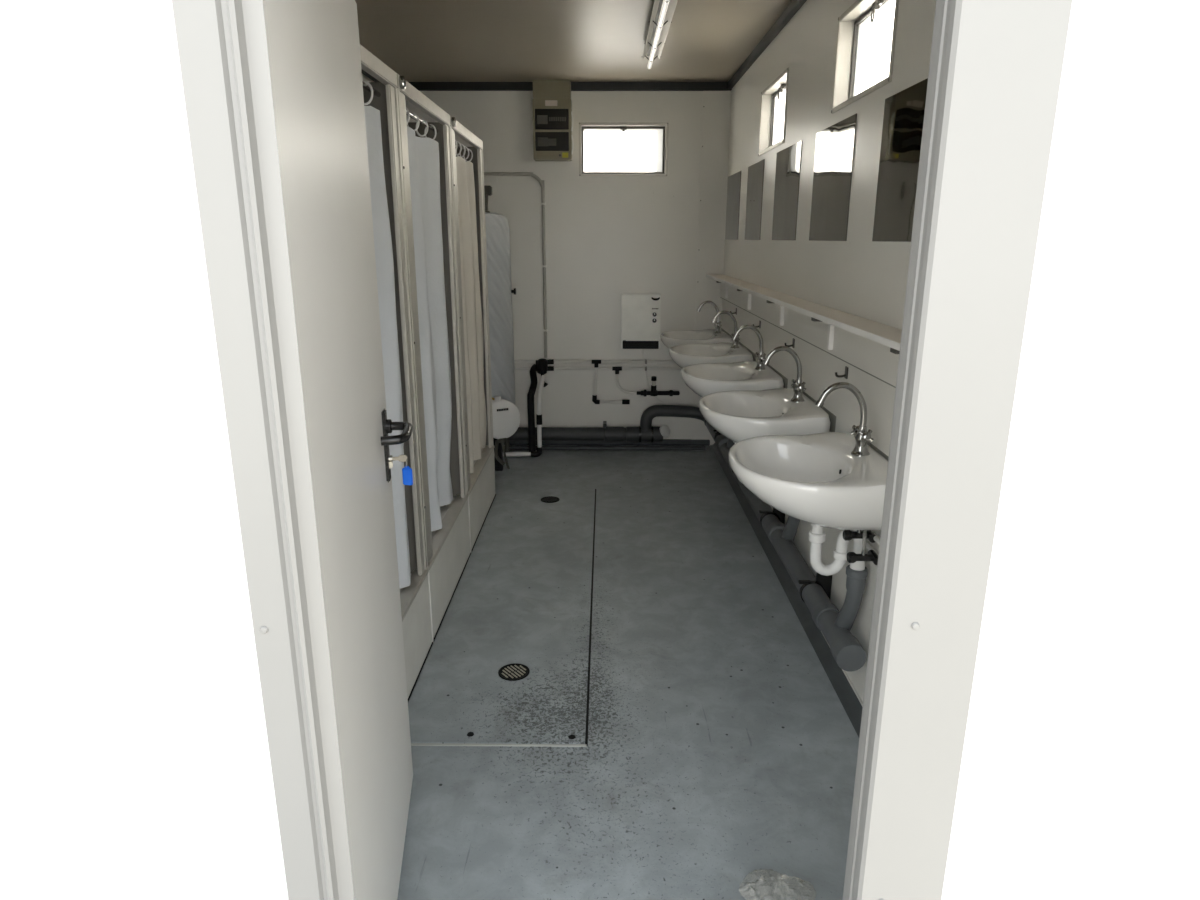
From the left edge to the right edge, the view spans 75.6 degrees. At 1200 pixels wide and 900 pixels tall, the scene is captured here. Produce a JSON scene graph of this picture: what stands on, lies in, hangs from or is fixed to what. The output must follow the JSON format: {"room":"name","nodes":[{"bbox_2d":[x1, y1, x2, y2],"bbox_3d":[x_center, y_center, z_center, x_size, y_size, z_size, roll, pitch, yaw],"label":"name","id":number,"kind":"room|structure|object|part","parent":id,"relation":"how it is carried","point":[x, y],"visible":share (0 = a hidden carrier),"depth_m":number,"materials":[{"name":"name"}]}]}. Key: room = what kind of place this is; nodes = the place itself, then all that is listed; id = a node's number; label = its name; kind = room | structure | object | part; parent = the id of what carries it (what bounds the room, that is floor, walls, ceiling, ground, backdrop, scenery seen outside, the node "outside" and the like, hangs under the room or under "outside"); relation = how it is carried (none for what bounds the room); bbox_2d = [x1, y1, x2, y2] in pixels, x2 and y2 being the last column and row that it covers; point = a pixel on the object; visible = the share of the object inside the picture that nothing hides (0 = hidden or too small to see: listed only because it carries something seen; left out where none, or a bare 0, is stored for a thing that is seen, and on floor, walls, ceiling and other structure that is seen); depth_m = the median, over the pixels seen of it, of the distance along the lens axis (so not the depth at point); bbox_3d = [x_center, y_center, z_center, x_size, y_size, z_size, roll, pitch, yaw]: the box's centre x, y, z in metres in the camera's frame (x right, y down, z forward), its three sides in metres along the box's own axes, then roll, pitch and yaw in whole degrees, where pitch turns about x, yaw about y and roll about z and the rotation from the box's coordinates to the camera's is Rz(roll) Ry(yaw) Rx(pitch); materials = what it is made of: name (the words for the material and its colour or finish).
{"room":"communal shower room","nodes":[
{"label":"communal shower room","id":0,"kind":"room"},
{"bbox_2d":[362,74,373,81],"bbox_3d":[-1.499,-0.604,3.328,0.120,2.600,4.760,0,15,0],"label":"wall","id":1,"kind":"structure","parent":0,"point":[364,78],"depth_m":4.72,"materials":[{"name":"paint"}]},
{"bbox_2d":[362,70,379,81],"bbox_3d":[-1.423,-1.825,2.967,0.030,0.051,4.510,0,15,0],"label":"trim","id":2,"kind":"structure","parent":1,"relation":"attached to","point":[363,71],"depth_m":4.71,"materials":[{"name":"metal"}]},
{"bbox_2d":[405,91,702,438],"bbox_3d":[-0.275,-1.214,5.559,2.300,2.600,0.120,0,15,0],"label":"wall","id":3,"kind":"structure","parent":0,"point":[607,238],"depth_m":5.43,"materials":[{"name":"paint"}]},
{"bbox_2d":[489,177,496,182],"bbox_3d":[-0.735,-1.855,5.317,0.058,0.040,0.012,0,15,0],"label":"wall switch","id":4,"kind":"object","parent":3,"relation":"attached to","point":[491,179],"visible":1,"depth_m":5.31,"materials":[{"name":"plastic"}]},
{"bbox_2d":[484,172,547,357],"bbox_3d":[-0.771,-1.288,5.461,0.789,1.274,0.036,0,15,0],"label":"conduit","id":5,"kind":"object","parent":3,"relation":"attached to","point":[541,182],"visible":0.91,"depth_m":5.38,"materials":[{"name":"plastic"}]},
{"bbox_2d":[532,80,573,160],"bbox_3d":[-0.310,-2.196,5.163,0.270,0.494,0.121,0,15,0],"label":"box","id":6,"kind":"object","parent":3,"relation":"attached to","point":[553,121],"visible":1,"depth_m":5.11,"materials":[{"name":"beige plastic"}]},
{"bbox_3d":[-0.321,-2.281,5.084,0.080,0.034,0.002,0,15,0],"label":"name plate","id":7,"kind":"part","parent":6,"relation":"part of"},
{"bbox_2d":[408,82,731,90],"bbox_3d":[-0.274,-2.422,5.150,2.300,0.051,0.030,0,15,0],"label":"trim","id":8,"kind":"structure","parent":3,"relation":"attached to","point":[421,86],"depth_m":5.14,"materials":[{"name":"plastic"}]},
{"bbox_2d":[514,359,681,370],"bbox_3d":[-0.191,-0.620,5.634,2.070,0.077,0.048,0,15,0],"label":"pipes","id":9,"kind":"object","parent":3,"relation":"attached to","point":[646,368],"visible":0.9,"depth_m":5.61,"materials":[{"name":"grey plastic"}]},
{"bbox_2d":[592,360,629,403],"bbox_3d":[0.079,-0.496,5.658,0.280,0.329,0.034,0,15,0],"label":"pipe","id":10,"kind":"object","parent":9,"relation":"attached to","point":[595,362],"visible":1,"depth_m":5.67,"materials":[{"name":"plastic"}]},
{"bbox_2d":[612,367,679,396],"bbox_3d":[0.336,-0.498,5.645,0.494,0.220,0.052,0,15,0],"label":"pipe","id":11,"kind":"object","parent":9,"relation":"attached to","point":[653,392],"visible":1,"depth_m":5.65,"materials":[{"name":"plastic"}]},
{"bbox_2d":[493,405,705,442],"bbox_3d":[-0.167,-0.197,5.693,2.023,0.282,0.170,1,15,2],"label":"pipe","id":12,"kind":"object","parent":3,"relation":"attached to","point":[645,432],"visible":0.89,"depth_m":5.66,"materials":[{"name":"grey plastic"}]},
{"bbox_2d":[604,427,624,441],"bbox_3d":[0.106,-0.117,5.707,0.147,0.113,0.113,0,15,0],"label":"socket","id":13,"kind":"object","parent":12,"relation":"attached to","point":[611,434],"depth_m":5.66,"materials":[{"name":"plastic"}]},
{"bbox_2d":[493,439,709,444],"bbox_3d":[-0.302,-0.060,5.803,2.250,0.044,0.020,0,15,0],"label":"baseboard","id":14,"kind":"structure","parent":3,"relation":"attached to","point":[665,441],"depth_m":5.79,"materials":[{"name":"paint"}]},
{"bbox_2d":[579,122,668,175],"bbox_3d":[0.160,-2.058,5.309,0.607,0.343,0.109,0,15,0],"label":"window","id":15,"kind":"structure","parent":3,"relation":"in","point":[605,148],"depth_m":5.31,"materials":[{"name":"glass"}]},
{"bbox_3d":[0.160,-2.062,5.325,0.547,0.283,0.004,0,15,0],"label":"pane","id":16,"kind":"part","parent":15,"relation":"part of","materials":[{"name":"white"}]},
{"bbox_2d":[621,294,662,402],"bbox_3d":[0.309,-0.720,5.567,0.314,0.791,0.115,0,15,0],"label":"heater","id":17,"kind":"object","parent":3,"relation":"attached to","point":[640,313],"visible":1,"depth_m":5.46,"materials":[{"name":"white plastic"}]},
{"bbox_2d":[623,341,658,348],"bbox_3d":[0.290,-0.752,5.524,0.257,0.056,0.024,0,15,0],"label":"grille","id":18,"kind":"object","parent":17,"relation":"attached to","point":[626,344],"depth_m":5.51,"materials":[{"name":"plastic"}]},
{"bbox_2d":[691,91,730,444],"bbox_3d":[0.780,-1.216,5.482,0.190,2.448,0.013,0,15,0],"label":"wall","id":19,"kind":"structure","parent":3,"relation":"attached to","point":[716,105],"depth_m":5.35,"materials":[{"name":"paint"}]},
{"bbox_2d":[355,0,791,81],"bbox_3d":[-0.288,-1.900,2.957,2.540,0.100,4.775,0,15,0],"label":"ceiling","id":20,"kind":"structure","parent":0,"point":[419,40],"depth_m":4.04,"materials":[{"name":"paint"}]},
{"bbox_2d":[642,0,677,68],"bbox_3d":[0.274,-1.982,3.603,0.106,0.081,1.600,0,15,0],"label":"ceiling lamp","id":21,"kind":"object","parent":20,"relation":"attached to","point":[663,11],"visible":1,"depth_m":3.60,"materials":[{"name":"white"}]},
{"bbox_2d":[0,0,1199,899],"bbox_3d":[-0.274,-0.017,1.006,2.600,2.700,0.021,0,15,0],"label":"background","id":22,"kind":"structure","parent":0,"point":[135,763],"depth_m":1.02,"materials":[{"name":"white"}]},
{"bbox_2d":[397,445,858,899],"bbox_3d":[-0.292,0.622,3.589,2.300,0.100,4.650,0,15,0],"label":"floor","id":23,"kind":"structure","parent":0,"point":[719,759],"depth_m":2.34,"materials":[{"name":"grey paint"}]},
{"bbox_2d":[360,45,432,701],"bbox_3d":[-1.036,-0.107,2.272,0.816,1.998,0.873,0,15,0],"label":"shower cubicle","id":24,"kind":"object","parent":23,"relation":"on","point":[414,598],"visible":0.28,"depth_m":2.60,"materials":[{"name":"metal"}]},
{"bbox_3d":[-0.701,-1.008,2.025,0.016,0.016,0.846,0,15,0],"label":"curtain rod","id":25,"kind":"part","parent":24,"relation":"part of","materials":[{"name":"silver metal"}]},
{"bbox_3d":[-0.655,-1.048,2.014,0.030,0.045,0.870,0,15,0],"label":"rail","id":26,"kind":"part","parent":24,"relation":"part of","materials":[{"name":"metal"}]},
{"bbox_2d":[363,81,410,588],"bbox_3d":[-0.698,-0.252,2.276,0.068,1.619,0.619,0,15,0],"label":"shower curtain","id":27,"kind":"object","parent":24,"relation":"hanging from","point":[382,239],"visible":0.11,"depth_m":2.48,"materials":[{"name":"white fabric"}]},
{"bbox_3d":[-1.058,-0.189,2.252,0.772,1.770,0.868,0,15,0],"label":"panel","id":28,"kind":"part","parent":24,"relation":"part of","materials":[{"name":"fabric"}]},
{"bbox_3d":[-0.653,-0.342,2.619,0.025,1.638,0.074,0,15,0],"label":"post","id":29,"kind":"part","parent":24,"relation":"part of","materials":[{"name":"metal"}]},
{"bbox_3d":[-0.666,0.561,2.455,0.054,0.017,0.868,0,15,0],"label":"rail","id":30,"kind":"part","parent":24,"relation":"part of","materials":[{"name":"metal"}]},
{"bbox_3d":[-0.645,0.711,2.496,0.004,0.303,0.865,0,15,0],"label":"plinth panel","id":31,"kind":"part","parent":24,"relation":"part of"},
{"bbox_2d":[397,74,470,642],"bbox_3d":[-1.030,-0.338,3.114,0.816,1.998,0.869,0,15,0],"label":"shower cubicle","id":32,"kind":"object","parent":23,"relation":"on","point":[448,553],"visible":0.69,"depth_m":3.27,"materials":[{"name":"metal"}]},
{"bbox_3d":[-0.652,-0.367,2.711,0.025,1.638,0.104,0,15,0],"label":"post","id":33,"kind":"part","parent":32,"relation":"part of","materials":[{"name":"metal"}]},
{"bbox_3d":[-0.695,-1.238,2.866,0.016,0.016,0.842,0,15,0],"label":"curtain rod","id":34,"kind":"part","parent":32,"relation":"part of","materials":[{"name":"silver metal"}]},
{"bbox_3d":[-0.650,-1.279,2.854,0.030,0.045,0.866,0,15,0],"label":"rail","id":35,"kind":"part","parent":32,"relation":"part of","materials":[{"name":"metal"}]},
{"bbox_2d":[406,108,452,530],"bbox_3d":[-0.700,-0.473,3.083,0.084,1.619,0.733,0,15,0],"label":"shower curtain","id":36,"kind":"object","parent":32,"relation":"hanging from","point":[424,165],"visible":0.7,"depth_m":3.15,"materials":[{"name":"white fabric"}]},
{"bbox_3d":[-1.052,-0.419,3.093,0.772,1.770,0.864,0,15,0],"label":"panel","id":37,"kind":"part","parent":32,"relation":"part of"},
{"bbox_2d":[431,498,454,536],"bbox_3d":[-1.037,0.386,3.314,0.790,0.099,0.862,0,15,0],"label":"shower tray","id":38,"kind":"object","parent":32,"relation":"on","point":[447,511],"depth_m":3.36,"materials":[{"name":"plastic"}]},
{"bbox_3d":[-0.660,0.331,3.296,0.054,0.017,0.864,0,15,0],"label":"rail","id":39,"kind":"part","parent":32,"relation":"part of","materials":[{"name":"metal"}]},
{"bbox_3d":[-0.640,0.480,3.337,0.004,0.303,0.861,0,15,0],"label":"plinth panel","id":40,"kind":"part","parent":32,"relation":"part of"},
{"bbox_3d":[-0.647,-0.572,3.458,0.025,1.638,0.074,0,15,0],"label":"post","id":41,"kind":"part","parent":32,"relation":"part of","materials":[{"name":"metal"}]},
{"bbox_2d":[450,116,495,552],"bbox_3d":[-1.025,-0.572,3.967,0.816,1.998,0.899,0,15,0],"label":"shower cubicle","id":42,"kind":"object","parent":23,"relation":"on","point":[480,483],"visible":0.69,"depth_m":4.15,"materials":[{"name":"metal"}]},
{"bbox_3d":[-0.647,-0.597,3.550,0.025,1.638,0.104,0,15,0],"label":"post","id":43,"kind":"part","parent":42,"relation":"part of","materials":[{"name":"metal"}]},
{"bbox_3d":[-0.690,-1.472,3.720,0.016,0.016,0.872,0,15,0],"label":"curtain rod","id":44,"kind":"part","parent":42,"relation":"part of","materials":[{"name":"silver metal"}]},
{"bbox_3d":[-0.645,-1.513,3.708,0.030,0.045,0.896,0,15,0],"label":"rail","id":45,"kind":"part","parent":42,"relation":"part of","materials":[{"name":"metal"}]},
{"bbox_2d":[455,140,485,472],"bbox_3d":[-0.692,-0.709,3.943,0.079,1.619,0.700,0,15,0],"label":"shower curtain","id":46,"kind":"object","parent":42,"relation":"hanging from","point":[471,298],"visible":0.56,"depth_m":4.02,"materials":[{"name":"beige fabric"}]},
{"bbox_3d":[-1.047,-0.653,3.946,0.772,1.770,0.894,0,15,0],"label":"panel","id":47,"kind":"part","parent":42,"relation":"part of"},
{"bbox_3d":[-0.655,0.097,4.149,0.054,0.017,0.894,0,15,0],"label":"rail","id":48,"kind":"part","parent":42,"relation":"part of","materials":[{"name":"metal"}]},
{"bbox_3d":[-0.634,0.246,4.191,0.004,0.303,0.891,0,15,0],"label":"plinth panel","id":49,"kind":"part","parent":42,"relation":"part of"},
{"bbox_3d":[-0.642,-0.810,4.326,0.025,1.638,0.074,0,15,0],"label":"post","id":50,"kind":"part","parent":42,"relation":"part of","materials":[{"name":"metal"}]},
{"bbox_2d":[484,185,515,451],"bbox_3d":[-0.830,-0.827,5.231,0.496,1.825,0.489,8,17,26],"label":"water tank","id":51,"kind":"object","parent":23,"relation":"on","point":[500,291],"visible":0.37,"depth_m":5.05,"materials":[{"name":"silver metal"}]},
{"bbox_2d":[408,489,595,746],"bbox_3d":[-0.332,0.572,3.572,0.604,0.006,2.509,0,15,0],"label":"access panel","id":52,"kind":"object","parent":23,"relation":"on","point":[523,594],"visible":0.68,"depth_m":3.00,"materials":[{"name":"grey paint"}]},
{"bbox_2d":[498,663,529,680],"bbox_3d":[-0.307,0.790,2.756,0.111,0.004,0.111,0,15,0],"label":"floor drain","id":53,"kind":"object","parent":52,"relation":"on","point":[515,671],"visible":1,"depth_m":2.75,"materials":[{"name":"metal"}]},
{"bbox_2d":[501,665,526,678],"bbox_3d":[-0.307,0.792,2.757,0.091,0.001,0.091,0,15,0],"label":"drain grate","id":54,"kind":"object","parent":53,"relation":"on","point":[507,671],"depth_m":2.75,"materials":[{"name":"metal"}]},
{"bbox_2d":[541,496,559,502],"bbox_3d":[-0.295,0.292,4.572,0.111,0.004,0.111,0,15,0],"label":"floor drain","id":55,"kind":"object","parent":52,"relation":"on","point":[550,499],"visible":1,"depth_m":4.57,"materials":[{"name":"metal"}]},
{"bbox_2d":[492,396,519,470],"bbox_3d":[-0.676,-0.103,5.091,0.286,0.528,0.184,-9,18,-30],"label":"vessel","id":56,"kind":"object","parent":23,"relation":"on","point":[506,416],"visible":0.79,"depth_m":5.03,"materials":[{"name":"white plastic"}]},
{"bbox_2d":[503,375,545,456],"bbox_3d":[-0.578,-0.242,5.492,0.381,0.556,0.224,0,15,0],"label":"pipe","id":57,"kind":"object","parent":23,"relation":"on","point":[538,452],"visible":0.98,"depth_m":5.44,"materials":[{"name":"plastic"}]},
{"bbox_2d":[527,358,553,456],"bbox_3d":[-0.452,-0.316,5.569,0.144,0.660,0.360,5,16,19],"label":"pipe","id":58,"kind":"object","parent":23,"relation":"on","point":[541,366],"visible":0.98,"depth_m":5.46,"materials":[{"name":"plastic"}]},
{"bbox_2d":[504,446,705,449],"bbox_3d":[-0.098,-0.014,5.653,1.740,0.030,0.029,0,15,0],"label":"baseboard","id":59,"kind":"structure","parent":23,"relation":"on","point":[511,447],"depth_m":5.64,"materials":[{"name":"plastic"}]},
{"bbox_2d":[721,0,935,700],"bbox_3d":[0.921,-0.611,3.366,0.120,2.600,4.654,0,15,0],"label":"wall","id":60,"kind":"structure","parent":0,"point":[860,276],"depth_m":2.95,"materials":[{"name":"paint"}]},
{"bbox_2d":[660,301,731,348],"bbox_3d":[0.642,-0.711,5.302,0.460,0.619,0.586,0,15,0],"label":"basin","id":61,"kind":"object","parent":60,"relation":"attached to","point":[669,339],"visible":0.52,"depth_m":5.23,"materials":[{"name":"white ceramic"}]},
{"bbox_3d":[0.641,-0.708,5.303,0.458,0.190,0.580,0,15,0],"label":"basin bowl","id":62,"kind":"part","parent":61,"relation":"part of","materials":[{"name":"white ceramic"}]},
{"bbox_3d":[0.734,-0.941,5.238,0.157,0.141,0.023,0,15,0],"label":"spout","id":63,"kind":"part","parent":61,"relation":"part of","materials":[{"name":"silver metal"}]},
{"bbox_2d":[714,320,720,333],"bbox_3d":[0.802,-0.839,5.266,0.054,0.088,0.054,0,15,0],"label":"faucet","id":64,"kind":"object","parent":61,"relation":"on","point":[717,324],"depth_m":5.25,"materials":[{"name":"silver metal"}]},
{"bbox_2d":[669,310,755,368],"bbox_3d":[0.637,-0.517,4.593,0.460,0.619,0.586,0,15,0],"label":"basin","id":65,"kind":"object","parent":60,"relation":"attached to","point":[684,355],"visible":0.61,"depth_m":4.51,"materials":[{"name":"white ceramic"}]},
{"bbox_3d":[0.637,-0.513,4.594,0.458,0.190,0.580,0,15,0],"label":"basin bowl","id":66,"kind":"part","parent":65,"relation":"part of","materials":[{"name":"white ceramic"}]},
{"bbox_3d":[0.729,-0.747,4.529,0.157,0.141,0.023,0,15,0],"label":"spout","id":67,"kind":"part","parent":65,"relation":"part of","materials":[{"name":"silver metal"}]},
{"bbox_2d":[730,333,739,348],"bbox_3d":[0.798,-0.644,4.557,0.054,0.088,0.054,0,15,0],"label":"faucet","id":68,"kind":"object","parent":65,"relation":"on","point":[734,342],"depth_m":4.55,"materials":[{"name":"silver metal"}]},
{"bbox_2d":[725,171,740,239],"bbox_3d":[0.871,-1.594,5.074,0.004,0.411,0.530,0,15,0],"label":"wall mirror","id":69,"kind":"object","parent":60,"relation":"attached to","point":[734,181],"visible":1,"depth_m":5.04,"materials":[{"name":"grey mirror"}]},
{"bbox_2d":[681,325,787,442],"bbox_3d":[0.632,-0.313,3.850,0.460,0.619,0.586,0,15,0],"label":"basin","id":70,"kind":"object","parent":60,"relation":"attached to","point":[703,379],"visible":0.63,"depth_m":3.77,"materials":[{"name":"white ceramic"}]},
{"bbox_3d":[0.632,-0.310,3.851,0.458,0.190,0.580,0,15,0],"label":"basin bowl","id":71,"kind":"part","parent":70,"relation":"part of","materials":[{"name":"white ceramic"}]},
{"bbox_3d":[0.724,-0.543,3.787,0.157,0.141,0.023,0,15,0],"label":"spout","id":72,"kind":"part","parent":70,"relation":"part of","materials":[{"name":"silver metal"}]},
{"bbox_2d":[755,352,764,369],"bbox_3d":[0.793,-0.441,3.814,0.054,0.088,0.054,0,15,0],"label":"faucet","id":73,"kind":"object","parent":70,"relation":"on","point":[760,366],"depth_m":3.80,"materials":[{"name":"silver metal"}]},
{"bbox_3d":[0.793,-0.450,3.781,0.042,0.046,0.048,0,15,0],"label":"tap handle","id":74,"kind":"part","parent":70,"relation":"part of","materials":[{"name":"silver metal"}]},
{"bbox_2d":[745,159,764,239],"bbox_3d":[0.867,-1.395,4.349,0.004,0.411,0.468,0,15,0],"label":"wall mirror","id":75,"kind":"object","parent":60,"relation":"attached to","point":[755,171],"visible":1,"depth_m":4.33,"materials":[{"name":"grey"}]},
{"bbox_2d":[728,0,806,88],"bbox_3d":[0.847,-1.822,2.953,0.030,0.044,4.510,0,15,0],"label":"trim","id":76,"kind":"structure","parent":60,"relation":"attached to","point":[794,6],"depth_m":3.89,"materials":[{"name":"plastic"}]},
{"bbox_2d":[699,346,835,442],"bbox_3d":[0.628,-0.109,3.108,0.460,0.619,0.586,0,15,0],"label":"basin","id":77,"kind":"object","parent":60,"relation":"attached to","point":[739,415],"visible":0.72,"depth_m":3.02,"materials":[{"name":"white ceramic"}]},
{"bbox_3d":[0.627,-0.106,3.109,0.458,0.190,0.580,0,15,0],"label":"basin bowl","id":78,"kind":"part","parent":77,"relation":"part of","materials":[{"name":"white ceramic"}]},
{"bbox_3d":[0.720,-0.340,3.044,0.157,0.141,0.023,0,15,0],"label":"spout","id":79,"kind":"part","parent":77,"relation":"part of","materials":[{"name":"silver metal"}]},
{"bbox_2d":[791,379,804,401],"bbox_3d":[0.788,-0.237,3.072,0.054,0.088,0.054,0,15,0],"label":"faucet","id":80,"kind":"object","parent":77,"relation":"on","point":[797,397],"depth_m":3.06,"materials":[{"name":"silver metal"}]},
{"bbox_3d":[0.788,-0.247,3.038,0.042,0.046,0.048,0,15,0],"label":"tap handle","id":81,"kind":"part","parent":77,"relation":"part of","materials":[{"name":"silver metal"}]},
{"bbox_2d":[758,67,788,155],"bbox_3d":[0.912,-1.676,3.874,0.109,0.323,0.614,0,15,0],"label":"window","id":82,"kind":"structure","parent":60,"relation":"in","point":[773,97],"depth_m":4.07,"materials":[{"name":"metal"}]},
{"bbox_3d":[0.928,-1.676,3.874,0.027,0.287,0.578,0,15,0],"label":"frame","id":83,"kind":"part","parent":82,"relation":"part of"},
{"bbox_3d":[0.929,-1.676,3.874,0.004,0.263,0.554,0,15,0],"label":"pane","id":84,"kind":"part","parent":82,"relation":"part of","materials":[{"name":"white"}]},
{"bbox_2d":[705,421,867,671],"bbox_3d":[0.801,0.114,4.004,0.120,0.344,3.363,0,15,0],"label":"pipe","id":85,"kind":"object","parent":60,"relation":"attached to","point":[835,625],"visible":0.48,"depth_m":2.79,"materials":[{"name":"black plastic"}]},
{"bbox_2d":[718,436,727,447],"bbox_3d":[0.800,-0.037,4.917,0.093,0.093,0.053,0,15,0],"label":"socket","id":86,"kind":"object","parent":85,"relation":"attached to","point":[723,440],"depth_m":4.89,"materials":[{"name":"plastic"}]},
{"bbox_2d":[766,522,784,539],"bbox_3d":[0.790,0.371,3.432,0.093,0.093,0.053,0,15,0],"label":"socket","id":87,"kind":"object","parent":85,"relation":"attached to","point":[773,527],"depth_m":3.40,"materials":[{"name":"plastic"}]},
{"bbox_2d":[812,602,839,630],"bbox_3d":[0.785,0.578,2.675,0.093,0.093,0.053,0,15,0],"label":"socket","id":88,"kind":"object","parent":85,"relation":"attached to","point":[819,609],"depth_m":2.65,"materials":[{"name":"plastic"}]},
{"bbox_2d":[710,443,862,736],"bbox_3d":[0.836,0.538,3.615,0.045,0.052,4.538,0,15,0],"label":"baseboard","id":89,"kind":"structure","parent":60,"relation":"attached to","point":[843,686],"depth_m":3.13,"materials":[{"name":"paint"}]},
{"bbox_2d":[772,141,801,239],"bbox_3d":[0.862,-1.186,3.586,0.004,0.411,0.494,0,15,0],"label":"wall mirror","id":90,"kind":"object","parent":60,"relation":"attached to","point":[788,160],"visible":1,"depth_m":3.56,"materials":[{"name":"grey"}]},
{"bbox_2d":[784,338,794,347],"bbox_3d":[0.840,-0.474,3.432,0.042,0.042,0.028,0,15,0],"label":"towel hook","id":91,"kind":"object","parent":60,"relation":"attached to","point":[793,341],"visible":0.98,"depth_m":3.43,"materials":[{"name":"metal"}]},
{"bbox_2d":[706,274,901,387],"bbox_3d":[0.800,-0.568,3.315,0.120,0.162,4.525,0,15,0],"label":"wall shelf","id":92,"kind":"object","parent":60,"relation":"attached to","point":[872,347],"visible":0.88,"depth_m":2.77,"materials":[{"name":"plastic"}]},
{"bbox_2d":[728,382,888,575],"bbox_3d":[0.623,0.098,2.351,0.460,0.619,0.586,0,15,0],"label":"basin","id":93,"kind":"object","parent":60,"relation":"attached to","point":[834,480],"visible":0.93,"depth_m":2.28,"materials":[{"name":"white ceramic"}]},
{"bbox_3d":[0.622,0.101,2.352,0.458,0.190,0.580,0,15,0],"label":"basin bowl","id":94,"kind":"part","parent":93,"relation":"part of","materials":[{"name":"white ceramic"}]},
{"bbox_3d":[0.715,-0.132,2.287,0.157,0.141,0.023,0,15,0],"label":"spout","id":95,"kind":"part","parent":93,"relation":"part of","materials":[{"name":"silver metal"}]},
{"bbox_3d":[0.783,-0.055,2.339,0.042,0.046,0.048,0,15,0],"label":"tap handle","id":96,"kind":"part","parent":93,"relation":"part of","materials":[{"name":"silver metal"}]},
{"bbox_2d":[851,425,869,455],"bbox_3d":[0.783,-0.029,2.315,0.054,0.088,0.054,0,15,0],"label":"faucet","id":97,"kind":"object","parent":93,"relation":"on","point":[860,449],"depth_m":2.30,"materials":[{"name":"silver metal"}]},
{"bbox_3d":[0.783,-0.039,2.281,0.042,0.046,0.048,0,15,0],"label":"tap handle","id":98,"kind":"part","parent":93,"relation":"part of","materials":[{"name":"silver metal"}]},
{"bbox_2d":[809,113,856,240],"bbox_3d":[0.857,-0.991,2.873,0.004,0.411,0.503,0,15,0],"label":"wall mirror","id":99,"kind":"object","parent":60,"relation":"attached to","point":[834,148],"visible":1,"depth_m":2.83,"materials":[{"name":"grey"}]},
{"bbox_2d":[835,366,847,378],"bbox_3d":[0.835,-0.268,2.679,0.042,0.042,0.028,0,15,0],"label":"towel hook","id":100,"kind":"object","parent":60,"relation":"attached to","point":[845,375],"visible":1,"depth_m":2.68,"materials":[{"name":"metal"}]},
{"bbox_3d":[0.834,-0.261,2.681,0.040,0.019,0.008,0,15,0],"label":"hook arm","id":101,"kind":"part","parent":100,"relation":"part of","materials":[{"name":"metal"}]},
{"bbox_3d":[0.854,-0.268,2.679,0.004,0.042,0.028,0,15,0],"label":"hook plate","id":102,"kind":"part","parent":100,"relation":"part of","materials":[{"name":"metal"}]},
{"bbox_2d":[831,0,898,113],"bbox_3d":[0.904,-1.315,2.519,0.109,0.321,0.609,0,15,0],"label":"window","id":103,"kind":"structure","parent":60,"relation":"in","point":[866,33],"depth_m":2.66,"materials":[{"name":"glass"}]},
{"bbox_3d":[0.920,-1.315,2.519,0.027,0.285,0.573,0,15,0],"label":"frame","id":104,"kind":"part","parent":103,"relation":"part of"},
{"bbox_3d":[0.920,-1.315,2.519,0.004,0.261,0.549,0,15,0],"label":"pane","id":105,"kind":"part","parent":103,"relation":"part of","materials":[{"name":"white"}]},
{"bbox_2d":[866,530,879,553],"bbox_3d":[0.842,-0.019,3.465,0.018,0.075,4.524,0,15,0],"label":"pipes","id":106,"kind":"object","parent":60,"relation":"attached to","point":[876,538],"visible":0.02,"depth_m":2.35,"materials":[{"name":"plastic"}]},
{"bbox_2d":[843,530,877,564],"bbox_3d":[0.792,0.252,2.349,0.093,0.158,0.148,0,15,0],"label":"angle valve","id":107,"kind":"object","parent":106,"relation":"attached to","point":[852,557],"visible":0.61,"depth_m":2.32,"materials":[{"name":"black plastic"}]},
{"bbox_2d":[872,78,927,241],"bbox_3d":[0.852,-0.785,2.123,0.004,0.411,0.501,0,15,0],"label":"wall mirror","id":108,"kind":"object","parent":60,"relation":"attached to","point":[903,119],"visible":0.58,"depth_m":2.19,"materials":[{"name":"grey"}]},
{"bbox_3d":[-0.304,0.015,1.077,2.540,2.600,0.095,0,15,0],"label":"wall","id":109,"kind":"structure","parent":0,"visible":0},
{"bbox_2d":[172,0,353,899],"bbox_3d":[-0.429,0.234,1.092,0.094,2.170,0.082,0,15,0],"label":"trim","id":110,"kind":"structure","parent":109,"relation":"attached to","point":[222,44],"depth_m":0.98,"materials":[{"name":"paint"}]},
{"bbox_2d":[263,0,412,899],"bbox_3d":[-0.458,0.090,1.536,0.115,1.980,0.873,-2,15,-7],"label":"door","id":111,"kind":"structure","parent":109,"relation":"in","point":[313,45],"depth_m":1.39,"materials":[{"name":"paint"}]},
{"bbox_3d":[-0.511,-0.011,1.869,0.021,0.178,0.034,-2,15,-8],"label":"handle plate","id":112,"kind":"part","parent":111,"relation":"part of","materials":[{"name":"black plastic"}]},
{"bbox_3d":[-0.471,-0.040,1.802,0.065,0.025,0.147,-2,16,-9],"label":"handle","id":113,"kind":"part","parent":111,"relation":"part of","materials":[{"name":"black plastic"}]},
{"bbox_2d":[392,455,412,484],"bbox_3d":[-0.484,0.049,1.892,0.050,0.078,0.014,0,15,0],"label":"key","id":114,"kind":"object","parent":111,"relation":"in","point":[406,471],"visible":1,"depth_m":1.89,"materials":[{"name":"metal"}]},
{"bbox_3d":[-0.489,0.021,1.881,0.040,0.018,0.003,-2,15,-8],"label":"blade","id":115,"kind":"part","parent":114,"relation":"part of","materials":[{"name":"metal"}]},
{"bbox_2d":[843,0,1071,899],"bbox_3d":[0.457,0.237,1.085,0.128,2.170,0.066,0,15,0],"label":"trim","id":116,"kind":"structure","parent":109,"relation":"attached to","point":[996,66],"depth_m":0.98,"materials":[{"name":"paint"}]}
]}

